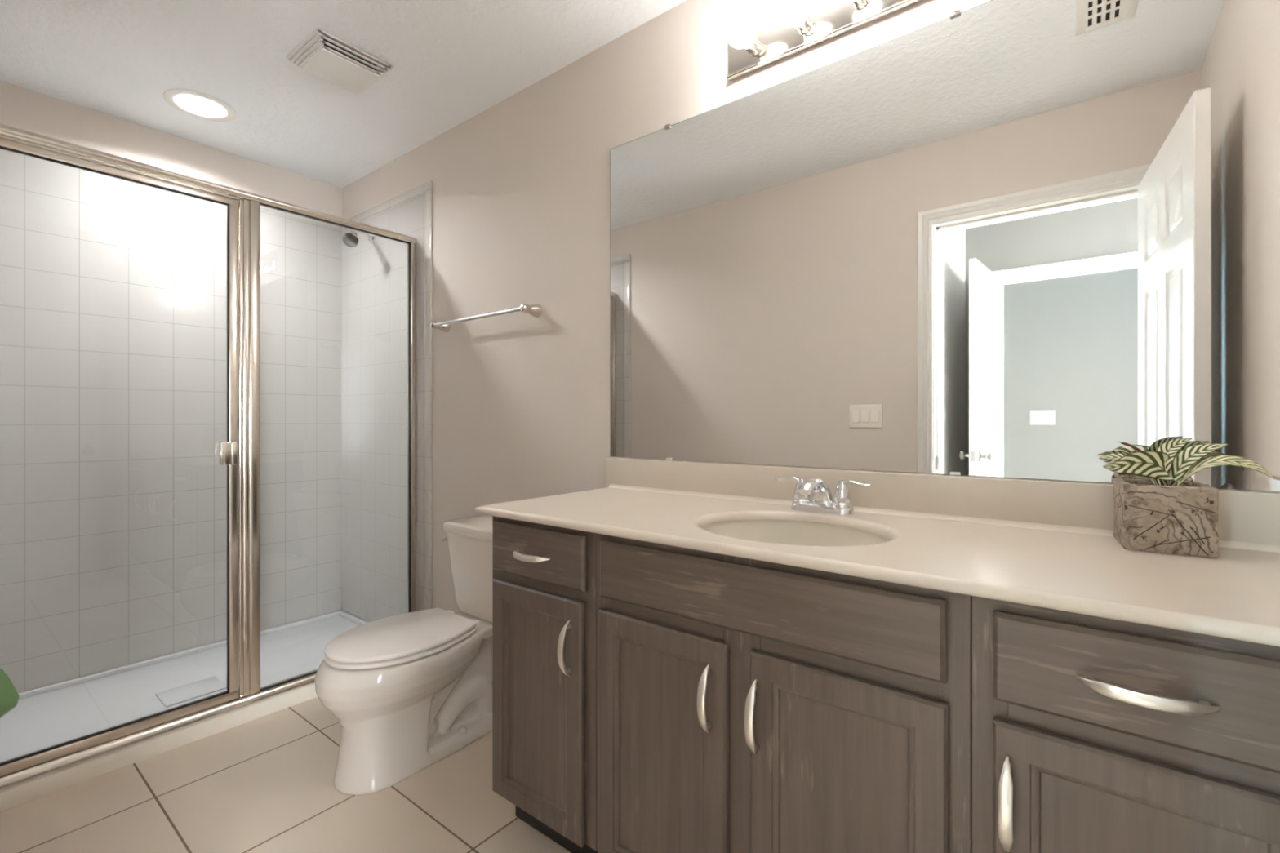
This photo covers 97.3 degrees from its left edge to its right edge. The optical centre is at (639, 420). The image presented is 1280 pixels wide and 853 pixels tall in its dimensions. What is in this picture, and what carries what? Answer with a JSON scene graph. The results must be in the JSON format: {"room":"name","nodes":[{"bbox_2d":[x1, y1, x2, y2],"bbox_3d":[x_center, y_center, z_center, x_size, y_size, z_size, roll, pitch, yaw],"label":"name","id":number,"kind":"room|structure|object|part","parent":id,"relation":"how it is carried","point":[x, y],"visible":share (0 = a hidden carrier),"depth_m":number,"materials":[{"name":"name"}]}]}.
{"room":"bathroom","nodes":[
{"label":"bathroom","id":0,"kind":"room"},
{"bbox_2d":[0,80,342,693],"bbox_3d":[-2.174,-0.087,2.626,0.130,2.440,1.715,0,0,38],"label":"wall","id":1,"kind":"structure","parent":0,"point":[113,291],"depth_m":2.49,"materials":[{"name":"white tile"}]},
{"bbox_2d":[0,697,571,852],"bbox_3d":[-0.690,1.158,1.504,3.850,0.050,1.660,0,0,38],"label":"floor","id":2,"kind":"structure","parent":0,"point":[265,784],"depth_m":1.65,"materials":[{"name":"beige tile"}]},
{"bbox_2d":[0,668,19,717],"bbox_3d":[-0.689,0.698,0.603,0.168,0.870,0.237,0,0,-39],"label":"floor plant","id":3,"kind":"object","parent":2,"relation":"on","point":[9,696],"visible":1,"depth_m":0.61,"materials":[{"name":"green plant"}]},
{"bbox_2d":[0,610,368,811],"bbox_3d":[-1.807,1.098,2.336,0.805,0.070,1.460,0,0,38],"label":"shower pan","id":4,"kind":"object","parent":2,"relation":"on","point":[51,715],"visible":0.64,"depth_m":2.19,"materials":[{"name":"white plastic"}]},
{"bbox_2d":[0,124,417,789],"bbox_3d":[-1.525,0.100,2.116,0.071,1.941,1.458,0,0,38],"label":"shower door frame","id":5,"kind":"structure","parent":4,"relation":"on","point":[241,453],"depth_m":2.13,"materials":[{"name":"silver metal"}]},
{"bbox_3d":[-1.738,0.105,1.846,0.032,1.876,0.712,0,0,38],"label":"swing door","id":6,"kind":"part","parent":5,"relation":"part of","materials":[{"name":"clear glass"}]},
{"bbox_3d":[-1.724,-0.830,1.835,0.005,0.006,0.712,0,0,38],"label":"drip rail","id":7,"kind":"part","parent":5,"relation":"part of","materials":[{"name":"silver metal"}]},
{"bbox_3d":[-1.526,-0.855,2.118,0.041,0.031,1.458,0,0,38],"label":"header rail","id":8,"kind":"part","parent":5,"relation":"part of","materials":[{"name":"silver metal"}]},
{"bbox_3d":[-1.522,0.123,2.087,0.025,0.084,0.053,0,0,38],"label":"door handle","id":9,"kind":"part","parent":5,"relation":"part of","materials":[{"name":"silver metal"}]},
{"bbox_3d":[-1.498,0.104,2.156,0.038,1.886,0.064,0,0,38],"label":"post","id":10,"kind":"part","parent":5,"relation":"part of","materials":[{"name":"silver metal"}]},
{"bbox_2d":[314,515,492,795],"bbox_3d":[-0.743,0.764,1.962,0.401,0.737,0.712,0,0,38],"label":"toilet","id":11,"kind":"object","parent":2,"relation":"on","point":[406,692],"visible":0.9,"depth_m":1.82,"materials":[{"name":"glazed porcelain"}]},
{"bbox_3d":[-0.804,0.734,1.876,0.356,0.014,0.449,0,0,38],"label":"seat","id":12,"kind":"part","parent":11,"relation":"part of","materials":[{"name":"plastic"}]},
{"bbox_3d":[-0.803,0.714,1.877,0.352,0.015,0.447,0,0,38],"label":"lid","id":13,"kind":"part","parent":11,"relation":"part of","materials":[{"name":"plastic"}]},
{"bbox_3d":[-0.742,0.939,1.955,0.367,0.388,0.702,0,0,38],"label":"bowl","id":14,"kind":"part","parent":11,"relation":"part of","materials":[{"name":"white ceramic"}]},
{"bbox_3d":[-0.579,0.415,2.164,0.392,0.039,0.191,0,0,38],"label":"tank lid","id":15,"kind":"part","parent":11,"relation":"part of","materials":[{"name":"white ceramic"}]},
{"bbox_3d":[-0.575,0.590,2.169,0.368,0.309,0.180,0,0,38],"label":"tank","id":16,"kind":"part","parent":11,"relation":"part of","materials":[{"name":"white ceramic"}]},
{"bbox_2d":[492,515,598,852],"bbox_3d":[-0.117,0.691,1.582,0.417,0.884,0.584,0,0,38],"label":"vanity cabinet","id":17,"kind":"object","parent":2,"relation":"on","point":[544,576],"visible":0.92,"depth_m":1.35,"materials":[{"name":"brown wood"}]},
{"bbox_3d":[-0.271,0.327,1.353,0.125,0.015,0.034,0,0,38],"label":"handle","id":18,"kind":"part","parent":17,"relation":"part of","materials":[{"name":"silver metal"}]},
{"bbox_3d":[-0.255,0.689,1.374,0.319,0.552,0.018,0,0,38],"label":"door","id":19,"kind":"part","parent":17,"relation":"part of","materials":[{"name":"brown wood"}]},
{"bbox_3d":[-0.252,0.326,1.372,0.327,0.125,0.018,0,0,38],"label":"drawer","id":20,"kind":"part","parent":17,"relation":"part of","materials":[{"name":"brown wood"}]},
{"bbox_3d":[-0.239,0.266,1.386,0.272,0.034,0.018,0,0,38],"label":"frame rail","id":21,"kind":"part","parent":17,"relation":"part of","materials":[{"name":"brown wood"}]},
{"bbox_3d":[-0.239,0.401,1.386,0.272,0.065,0.018,0,0,38],"label":"frame rail","id":22,"kind":"part","parent":17,"relation":"part of","materials":[{"name":"brown wood"}]},
{"bbox_3d":[-0.171,0.520,1.275,0.015,0.127,0.034,0,0,38],"label":"handle","id":23,"kind":"part","parent":17,"relation":"part of","materials":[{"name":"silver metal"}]},
{"bbox_2d":[596,533,971,852],"bbox_3d":[0.337,0.691,1.228,0.731,0.884,0.584,0,0,38],"label":"vanity cabinet","id":24,"kind":"object","parent":2,"relation":"on","point":[744,705],"visible":0.91,"depth_m":0.99,"materials":[{"name":"brown wood"}]},
{"bbox_3d":[0.038,0.691,1.146,0.317,0.549,0.018,0,0,38],"label":"door","id":25,"kind":"part","parent":24,"relation":"part of","materials":[{"name":"brown wood"}]},
{"bbox_3d":[0.054,0.266,1.158,0.281,0.034,0.018,0,0,38],"label":"frame rail","id":26,"kind":"part","parent":24,"relation":"part of","materials":[{"name":"brown wood"}]},
{"bbox_3d":[0.054,0.401,1.158,0.281,0.065,0.018,0,0,38],"label":"frame rail","id":27,"kind":"part","parent":24,"relation":"part of","materials":[{"name":"brown wood"}]},
{"bbox_3d":[0.121,0.523,1.048,0.015,0.128,0.034,0,0,38],"label":"handle","id":28,"kind":"part","parent":24,"relation":"part of","materials":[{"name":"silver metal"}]},
{"bbox_3d":[0.197,0.526,0.988,0.015,0.132,0.034,0,0,38],"label":"handle","id":29,"kind":"part","parent":24,"relation":"part of","materials":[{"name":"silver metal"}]},
{"bbox_3d":[0.336,0.266,0.938,0.286,0.034,0.018,0,0,38],"label":"frame rail","id":30,"kind":"part","parent":24,"relation":"part of","materials":[{"name":"brown wood"}]},
{"bbox_3d":[0.336,0.401,0.938,0.286,0.065,0.018,0,0,38],"label":"frame rail","id":31,"kind":"part","parent":24,"relation":"part of","materials":[{"name":"brown wood"}]},
{"bbox_3d":[0.326,0.691,0.921,0.316,0.549,0.018,0,0,38],"label":"door","id":32,"kind":"part","parent":24,"relation":"part of","materials":[{"name":"brown wood"}]},
{"bbox_2d":[474,487,1279,647],"bbox_3d":[0.371,0.238,1.220,1.623,0.020,0.560,0,0,38],"label":"countertop","id":33,"kind":"structure","parent":24,"relation":"on","point":[1235,594],"depth_m":0.94,"materials":[{"name":"beige stone"}]},
{"bbox_2d":[702,520,888,546],"bbox_3d":[0.325,0.327,1.220,0.445,0.155,0.386,0,0,38],"label":"sink","id":34,"kind":"object","parent":33,"relation":"in","point":[776,531],"visible":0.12,"depth_m":1.38,"materials":[{"name":"beige ceramic"}]},
{"bbox_2d":[775,476,871,515],"bbox_3d":[0.451,0.183,1.405,0.179,0.089,0.175,0,0,-6],"label":"faucet","id":35,"kind":"object","parent":33,"relation":"on","point":[822,501],"visible":1,"depth_m":1.38,"materials":[{"name":"silver metal"}]},
{"bbox_3d":[0.386,0.153,1.460,0.070,0.017,0.021,0,0,33],"label":"lever","id":36,"kind":"part","parent":35,"relation":"part of","materials":[{"name":"silver metal"}]},
{"bbox_3d":[0.415,0.182,1.442,0.048,0.072,0.048,0,0,38],"label":"handle","id":37,"kind":"part","parent":35,"relation":"part of","materials":[{"name":"silver metal"}]},
{"bbox_3d":[0.426,0.179,1.373,0.057,0.080,0.142,0,0,38],"label":"spout","id":38,"kind":"part","parent":35,"relation":"part of","materials":[{"name":"silver metal"}]},
{"bbox_3d":[0.455,0.218,1.410,0.156,0.020,0.052,0,0,38],"label":"plate","id":39,"kind":"part","parent":35,"relation":"part of","materials":[{"name":"silver metal"}]},
{"bbox_3d":[0.495,0.182,1.379,0.048,0.072,0.048,0,0,38],"label":"handle","id":40,"kind":"part","parent":35,"relation":"part of","materials":[{"name":"silver metal"}]},
{"bbox_3d":[0.520,0.153,1.355,0.070,0.017,0.021,0,0,43],"label":"lever","id":41,"kind":"part","parent":35,"relation":"part of","materials":[{"name":"silver metal"}]},
{"bbox_2d":[1099,437,1274,558],"bbox_3d":[0.956,0.130,0.999,0.220,0.196,0.126,0,0,33],"label":"potted plant","id":42,"kind":"object","parent":33,"relation":"on","point":[1165,513],"visible":1,"depth_m":0.98,"materials":[{"name":"green plant"}]},
{"bbox_3d":[0.936,0.170,1.011,0.120,0.115,0.124,0,0,33],"label":"pot","id":43,"kind":"part","parent":42,"relation":"part of","materials":[{"name":"beige stone"}]},
{"bbox_2d":[971,595,1279,852],"bbox_3d":[0.813,0.691,0.857,0.474,0.884,0.584,0,0,38],"label":"vanity cabinet","id":44,"kind":"object","parent":2,"relation":"on","point":[1091,734],"visible":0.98,"depth_m":0.71,"materials":[{"name":"brown wood"}]},
{"bbox_3d":[0.493,0.523,0.758,0.015,0.129,0.034,0,0,38],"label":"handle","id":45,"kind":"part","parent":44,"relation":"part of","materials":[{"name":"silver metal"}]},
{"bbox_3d":[0.620,0.329,0.693,0.316,0.123,0.018,0,0,38],"label":"drawer","id":46,"kind":"part","parent":44,"relation":"part of","materials":[{"name":"brown wood"}]},
{"bbox_3d":[0.620,0.692,0.693,0.316,0.547,0.018,0,0,38],"label":"door","id":47,"kind":"part","parent":44,"relation":"part of","materials":[{"name":"brown wood"}]},
{"bbox_3d":[0.632,0.266,0.707,0.284,0.034,0.018,0,0,38],"label":"frame rail","id":48,"kind":"part","parent":44,"relation":"part of","materials":[{"name":"brown wood"}]},
{"bbox_3d":[0.632,0.401,0.707,0.284,0.065,0.018,0,0,38],"label":"frame rail","id":49,"kind":"part","parent":44,"relation":"part of","materials":[{"name":"brown wood"}]},
{"bbox_3d":[0.603,0.329,0.672,0.130,0.015,0.034,0,0,38],"label":"handle","id":50,"kind":"part","parent":44,"relation":"part of","materials":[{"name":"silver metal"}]},
{"bbox_2d":[0,0,686,187],"bbox_3d":[-0.707,-1.337,1.482,3.850,0.060,1.715,0,0,38],"label":"ceiling","id":51,"kind":"structure","parent":0,"point":[452,61],"depth_m":2.04,"materials":[{"name":"white paint"}]},
{"bbox_2d":[163,88,236,121],"bbox_3d":[-1.825,-1.304,2.342,0.240,0.007,0.240,0,0,38],"label":"recessed light","id":52,"kind":"object","parent":51,"relation":"in","point":[192,103],"visible":1,"depth_m":2.33,"materials":[{"name":"white plastic"}]},
{"bbox_2d":[285,27,393,93],"bbox_3d":[-1.090,-1.286,2.051,0.252,0.043,0.268,0,0,38],"label":"exhaust fan","id":53,"kind":"object","parent":51,"relation":"attached to","point":[327,60],"visible":1,"depth_m":2.01,"materials":[{"name":"white plastic"}]},
{"bbox_3d":[-1.090,-1.267,2.051,0.176,0.006,0.200,0,0,38],"label":"plate","id":54,"kind":"part","parent":53,"relation":"part of","materials":[{"name":"white plastic"}]},
{"bbox_2d":[341,0,1279,622],"bbox_3d":[-0.212,-0.087,2.101,3.630,2.440,0.130,0,0,38],"label":"wall","id":55,"kind":"structure","parent":0,"point":[508,207],"depth_m":2.32,"materials":[{"name":"beige paint"}]},
{"bbox_2d":[342,230,374,247],"bbox_3d":[-1.402,-0.919,2.834,0.072,0.147,0.257,0,0,1],"label":"showerhead","id":56,"kind":"object","parent":55,"relation":"attached to","point":[350,239],"visible":0.77,"depth_m":2.73,"materials":[{"name":"silver metal"}]},
{"bbox_3d":[-1.419,-0.944,2.863,0.035,0.057,0.165,0,0,5],"label":"arm","id":57,"kind":"part","parent":56,"relation":"part of","materials":[{"name":"silver metal"}]},
{"bbox_2d":[430,303,542,332],"bbox_3d":[-0.658,-0.422,2.329,0.655,0.052,0.080,0,0,38],"label":"towel bar","id":58,"kind":"object","parent":55,"relation":"attached to","point":[535,310],"visible":1,"depth_m":2.24,"materials":[{"name":"silver metal"}]},
{"bbox_3d":[-0.896,-0.422,2.514,0.052,0.052,0.080,0,0,38],"label":"post","id":59,"kind":"part","parent":58,"relation":"part of","materials":[{"name":"silver metal"}]},
{"bbox_3d":[-0.420,-0.422,2.143,0.052,0.052,0.080,0,0,38],"label":"post","id":60,"kind":"part","parent":58,"relation":"part of","materials":[{"name":"silver metal"}]},
{"bbox_2d":[726,0,923,80],"bbox_3d":[0.466,-1.062,1.413,0.615,0.135,0.142,0,0,38],"label":"vanity light","id":61,"kind":"object","parent":55,"relation":"attached to","point":[797,26],"visible":1,"depth_m":1.49,"materials":[{"name":"silver metal"}]},
{"bbox_3d":[0.276,-1.049,1.527,0.075,0.075,0.086,0,0,38],"label":"bulb","id":62,"kind":"part","parent":61,"relation":"part of","materials":[{"name":"white glass"}]},
{"bbox_2d":[743,35,761,56],"bbox_3d":[0.314,-1.049,1.576,0.040,0.040,0.040,0,0,38],"label":"bulb","id":63,"kind":"object","parent":61,"relation":"attached to","point":[754,48],"depth_m":1.57,"materials":[{"name":"white glass"}]},
{"bbox_3d":[0.391,-1.049,1.437,0.075,0.075,0.086,0,0,38],"label":"bulb","id":64,"kind":"part","parent":61,"relation":"part of","materials":[{"name":"white glass"}]},
{"bbox_2d":[793,13,813,34],"bbox_3d":[0.429,-1.049,1.486,0.040,0.040,0.040,0,0,38],"label":"bulb","id":65,"kind":"object","parent":61,"relation":"attached to","point":[805,26],"depth_m":1.49,"materials":[{"name":"white glass"}]},
{"bbox_2d":[850,0,870,10],"bbox_3d":[0.544,-1.049,1.396,0.040,0.040,0.040,0,0,38],"label":"socket","id":66,"kind":"object","parent":61,"relation":"attached to","point":[855,5],"depth_m":1.40,"materials":[{"name":"silver metal"}]},
{"bbox_2d":[605,457,1279,552],"bbox_3d":[0.528,0.178,1.433,1.636,0.100,0.032,0,0,38],"label":"backsplash","id":67,"kind":"structure","parent":55,"relation":"attached to","point":[1247,520],"depth_m":1.28,"materials":[{"name":"beige stone"}]},
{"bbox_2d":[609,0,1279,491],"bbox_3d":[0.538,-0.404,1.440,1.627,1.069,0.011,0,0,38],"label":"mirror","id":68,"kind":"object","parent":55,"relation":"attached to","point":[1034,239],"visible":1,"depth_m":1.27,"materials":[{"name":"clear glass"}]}
]}

